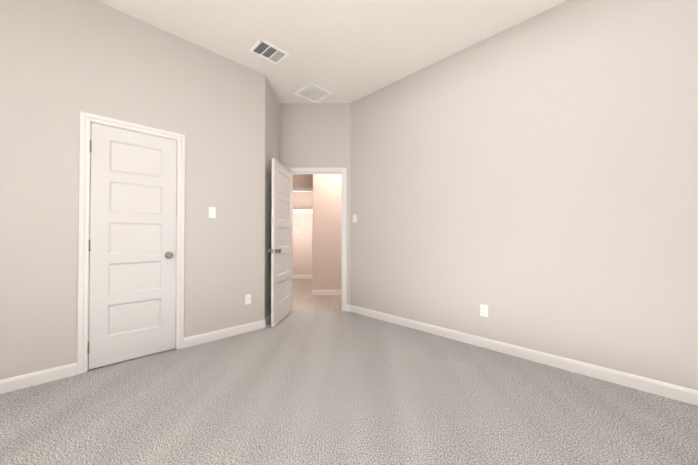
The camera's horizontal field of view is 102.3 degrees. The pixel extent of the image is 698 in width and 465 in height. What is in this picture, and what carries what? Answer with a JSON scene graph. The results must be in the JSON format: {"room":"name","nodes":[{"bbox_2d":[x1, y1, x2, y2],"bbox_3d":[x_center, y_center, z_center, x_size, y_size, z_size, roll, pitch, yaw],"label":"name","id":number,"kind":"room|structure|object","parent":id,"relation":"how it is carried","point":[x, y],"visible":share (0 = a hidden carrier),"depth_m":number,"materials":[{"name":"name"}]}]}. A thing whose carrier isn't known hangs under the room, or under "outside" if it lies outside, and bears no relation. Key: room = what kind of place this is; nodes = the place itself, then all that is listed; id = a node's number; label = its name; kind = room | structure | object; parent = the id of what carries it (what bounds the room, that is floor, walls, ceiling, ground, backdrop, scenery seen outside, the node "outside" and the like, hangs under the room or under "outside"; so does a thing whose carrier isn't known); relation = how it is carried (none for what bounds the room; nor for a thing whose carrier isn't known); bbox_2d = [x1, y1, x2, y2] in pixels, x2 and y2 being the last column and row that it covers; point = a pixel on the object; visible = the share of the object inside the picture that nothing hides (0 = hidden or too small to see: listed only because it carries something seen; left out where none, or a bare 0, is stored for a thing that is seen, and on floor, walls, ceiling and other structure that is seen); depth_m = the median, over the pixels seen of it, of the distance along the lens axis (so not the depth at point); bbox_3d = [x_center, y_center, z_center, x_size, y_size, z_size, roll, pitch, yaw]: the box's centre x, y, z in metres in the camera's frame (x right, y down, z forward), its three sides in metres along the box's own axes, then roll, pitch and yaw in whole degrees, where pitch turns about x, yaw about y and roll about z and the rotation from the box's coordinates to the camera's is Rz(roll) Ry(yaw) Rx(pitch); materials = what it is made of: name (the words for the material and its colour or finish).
{"room":"empty bedroom","nodes":[
{"label":"empty bedroom","id":0,"kind":"room"},
{"bbox_2d":[0,0,264,379],"bbox_3d":[-2.203,-0.398,2.292,3.225,3.050,0.120,1,-1,-45],"label":"wall","id":1,"kind":"structure","parent":0,"point":[63,63],"depth_m":2.32,"materials":[{"name":"grey paint"}]},
{"bbox_2d":[0,362,76,393],"bbox_3d":[-2.685,1.073,1.701,1.492,0.095,0.015,1,-1,-45],"label":"baseboard","id":2,"kind":"structure","parent":1,"relation":"attached to","point":[33,379],"depth_m":2.07,"materials":[{"name":"white wood"}]},
{"bbox_2d":[87,140,90,353],"bbox_3d":[-2.124,0.114,2.295,0.013,1.731,0.042,1,-1,-45],"label":"closet door hinge","id":3,"kind":"object","parent":1,"relation":"attached to","point":[89,250],"visible":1,"depth_m":2.28,"materials":[{"name":"grey metal"}]},
{"bbox_2d":[77,111,184,374],"bbox_3d":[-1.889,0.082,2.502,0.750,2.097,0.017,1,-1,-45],"label":"door frame","id":4,"kind":"structure","parent":1,"relation":"attached to","point":[83,236],"depth_m":2.28,"materials":[{"name":"white wood"}]},
{"bbox_2d":[88,123,176,368],"bbox_3d":[-1.909,0.109,2.521,0.615,2.016,0.035,1,-1,-45],"label":"closet door","id":5,"kind":"structure","parent":1,"relation":"in","point":[132,289],"depth_m":2.49,"materials":[{"name":"white wood"}]},
{"bbox_2d":[165,252,172,258],"bbox_3d":[-1.724,0.216,2.703,0.096,0.066,0.167,1,-1,-45],"label":"door knob","id":6,"kind":"object","parent":5,"relation":"attached to","point":[168,255],"depth_m":2.64,"materials":[{"name":"grey metal"}]},
{"bbox_2d":[209,207,215,217],"bbox_3d":[-1.441,-0.210,2.958,0.070,0.115,0.006,1,-1,-45],"label":"light switch","id":7,"kind":"object","parent":1,"relation":"attached to","point":[211,209],"visible":1,"depth_m":2.96,"materials":[{"name":"white plastic"}]},
{"bbox_2d":[184,320,264,347],"bbox_3d":[-1.317,1.089,3.059,0.863,0.095,0.015,1,-1,-45],"label":"baseboard","id":8,"kind":"structure","parent":1,"relation":"attached to","point":[190,341],"depth_m":3.01,"materials":[{"name":"white wood"}]},
{"bbox_2d":[245,294,250,304],"bbox_3d":[-1.159,0.768,3.224,0.070,0.115,0.008,1,-1,-45],"label":"outlet","id":9,"kind":"object","parent":1,"relation":"attached to","point":[247,299],"visible":1,"depth_m":3.22,"materials":[{"name":"white plastic"}]},
{"bbox_2d":[264,76,279,318],"bbox_3d":[-1.075,-0.380,3.813,0.520,3.050,0.690,1,-1,-45],"label":"wall","id":10,"kind":"structure","parent":0,"point":[272,126],"depth_m":3.59,"materials":[{"name":"grey paint"}]},
{"bbox_2d":[264,314,270,327],"bbox_3d":[-1.007,1.097,3.725,0.015,0.095,0.726,0,-1,0],"label":"baseboard return","id":11,"kind":"object","parent":10,"relation":"attached to","point":[267,319],"visible":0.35,"depth_m":3.46,"materials":[{"name":"white wood"}]},
{"bbox_2d":[292,192,312,274],"bbox_3d":[-0.301,-0.190,7.276,4.600,2.750,0.120,0,-1,0],"label":"wall","id":12,"kind":"structure","parent":0,"point":[302,252],"depth_m":7.22,"materials":[{"name":"beige paint"}]},
{"bbox_2d":[292,275,311,278],"bbox_3d":[-0.351,1.137,7.193,4.500,0.095,0.015,0,-1,0],"label":"baseboard","id":13,"kind":"structure","parent":12,"relation":"attached to","point":[301,276],"depth_m":7.19,"materials":[{"name":"white wood"}]},
{"bbox_2d":[293,209,312,219],"bbox_3d":[-1.242,-0.420,7.070,2.487,0.310,0.308,0,-1,0],"label":"closet shelf","id":14,"kind":"object","parent":12,"relation":"attached to","point":[303,210],"visible":0.31,"depth_m":6.94,"materials":[{"name":"white wood"}]},
{"bbox_2d":[293,174,312,187],"bbox_3d":[-1.639,-0.207,5.761,1.935,2.750,0.120,0,-1,0],"label":"wall","id":15,"kind":"structure","parent":0,"point":[302,180],"depth_m":5.71,"materials":[{"name":"beige paint"}]},
{"bbox_2d":[293,188,312,190],"bbox_3d":[-1.087,0.129,5.686,0.826,2.075,0.017,0,-1,0],"label":"trim","id":16,"kind":"structure","parent":15,"relation":"attached to","point":[302,189],"depth_m":5.70,"materials":[{"name":"white wood"}]},
{"bbox_2d":[293,191,312,289],"bbox_3d":[-1.087,0.153,5.755,0.736,2.030,0.121,0,-1,0],"label":"door frame","id":17,"kind":"structure","parent":15,"relation":"attached to","point":[312,261],"depth_m":5.69,"materials":[{"name":"white wood"}]},
{"bbox_2d":[280,103,349,304],"bbox_3d":[-0.439,-0.376,4.178,1.148,3.050,0.120,0,-1,0],"label":"wall","id":18,"kind":"structure","parent":0,"point":[314,135],"depth_m":4.13,"materials":[{"name":"grey paint"}]},
{"bbox_2d":[271,158,292,326],"bbox_3d":[-0.878,0.123,3.737,0.035,2.016,0.757,0,-1,5],"label":"bedroom door","id":19,"kind":"structure","parent":18,"relation":"in","point":[281,237],"depth_m":3.66,"materials":[{"name":"white wood"}]},
{"bbox_2d":[268,248,281,253],"bbox_3d":[-0.908,0.224,3.406,0.167,0.066,0.096,0,-1,5],"label":"door handle","id":20,"kind":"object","parent":19,"relation":"attached to","point":[276,250],"depth_m":3.40,"materials":[{"name":"grey metal"}]},
{"bbox_2d":[287,168,346,310],"bbox_3d":[-0.482,0.101,4.165,0.892,2.097,0.138,0,-1,0],"label":"door frame","id":21,"kind":"structure","parent":18,"relation":"attached to","point":[344,236],"depth_m":4.11,"materials":[{"name":"white wood"}]},
{"bbox_2d":[292,279,341,310],"bbox_3d":[-0.307,1.218,5.759,4.600,0.100,3.280,0,-1,0],"label":"floor","id":22,"kind":"structure","parent":0,"point":[304,298],"depth_m":4.85,"materials":[{"name":"brown wood"}]},
{"bbox_2d":[313,174,340,289],"bbox_3d":[0.659,-0.210,5.522,2.665,2.750,0.580,0,-1,0],"label":"wall","id":23,"kind":"structure","parent":0,"point":[326,231],"depth_m":5.23,"materials":[{"name":"beige paint"}]},
{"bbox_2d":[312,290,340,294],"bbox_3d":[0.618,1.114,5.210,2.615,0.095,0.015,0,-1,0],"label":"baseboard","id":24,"kind":"structure","parent":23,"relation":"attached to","point":[326,292],"depth_m":5.21,"materials":[{"name":"white wood"}]},
{"bbox_2d":[96,0,566,102],"bbox_3d":[-0.496,-1.981,1.560,4.592,0.100,4.790,1,-1,-45],"label":"ceiling","id":25,"kind":"structure","parent":0,"point":[346,51],"depth_m":2.68,"materials":[{"name":"white paint"}]},
{"bbox_2d":[249,39,288,64],"bbox_3d":[-0.845,-1.910,2.981,0.330,0.010,0.255,1,-1,-45],"label":"ceiling vent","id":26,"kind":"object","parent":25,"relation":"in","point":[268,51],"visible":1,"depth_m":2.97,"materials":[{"name":"white metal"}]},
{"bbox_2d":[294,83,331,102],"bbox_3d":[-0.488,-1.900,3.843,0.370,0.010,0.370,1,-1,-45],"label":"ceiling vent","id":27,"kind":"object","parent":25,"relation":"in","point":[313,93],"visible":1,"depth_m":3.84,"materials":[{"name":"white"}]},
{"bbox_2d":[0,311,697,464],"bbox_3d":[-0.468,1.168,1.495,4.472,0.100,4.590,1,-1,-45],"label":"floor carpet","id":28,"kind":"object","parent":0,"point":[321,388],"visible":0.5,"depth_m":1.78,"materials":[{"name":"grey carpet"}]},
{"bbox_2d":[350,0,697,389],"bbox_3d":[1.418,-0.392,2.788,0.120,3.050,3.863,1,-1,-45],"label":"wall","id":29,"kind":"structure","parent":0,"point":[532,183],"depth_m":2.40,"materials":[{"name":"grey paint"}]},
{"bbox_2d":[480,304,487,316],"bbox_3d":[1.332,0.771,2.770,0.008,0.115,0.070,1,-1,-45],"label":"outlet","id":30,"kind":"object","parent":29,"relation":"attached to","point":[483,310],"visible":1,"depth_m":2.77,"materials":[{"name":"white plastic"}]},
{"bbox_2d":[350,305,697,405],"bbox_3d":[1.330,1.086,2.764,0.015,0.095,3.737,1,-1,-45],"label":"baseboard","id":31,"kind":"structure","parent":29,"relation":"attached to","point":[671,391],"depth_m":2.35,"materials":[{"name":"white wood"}]}
]}

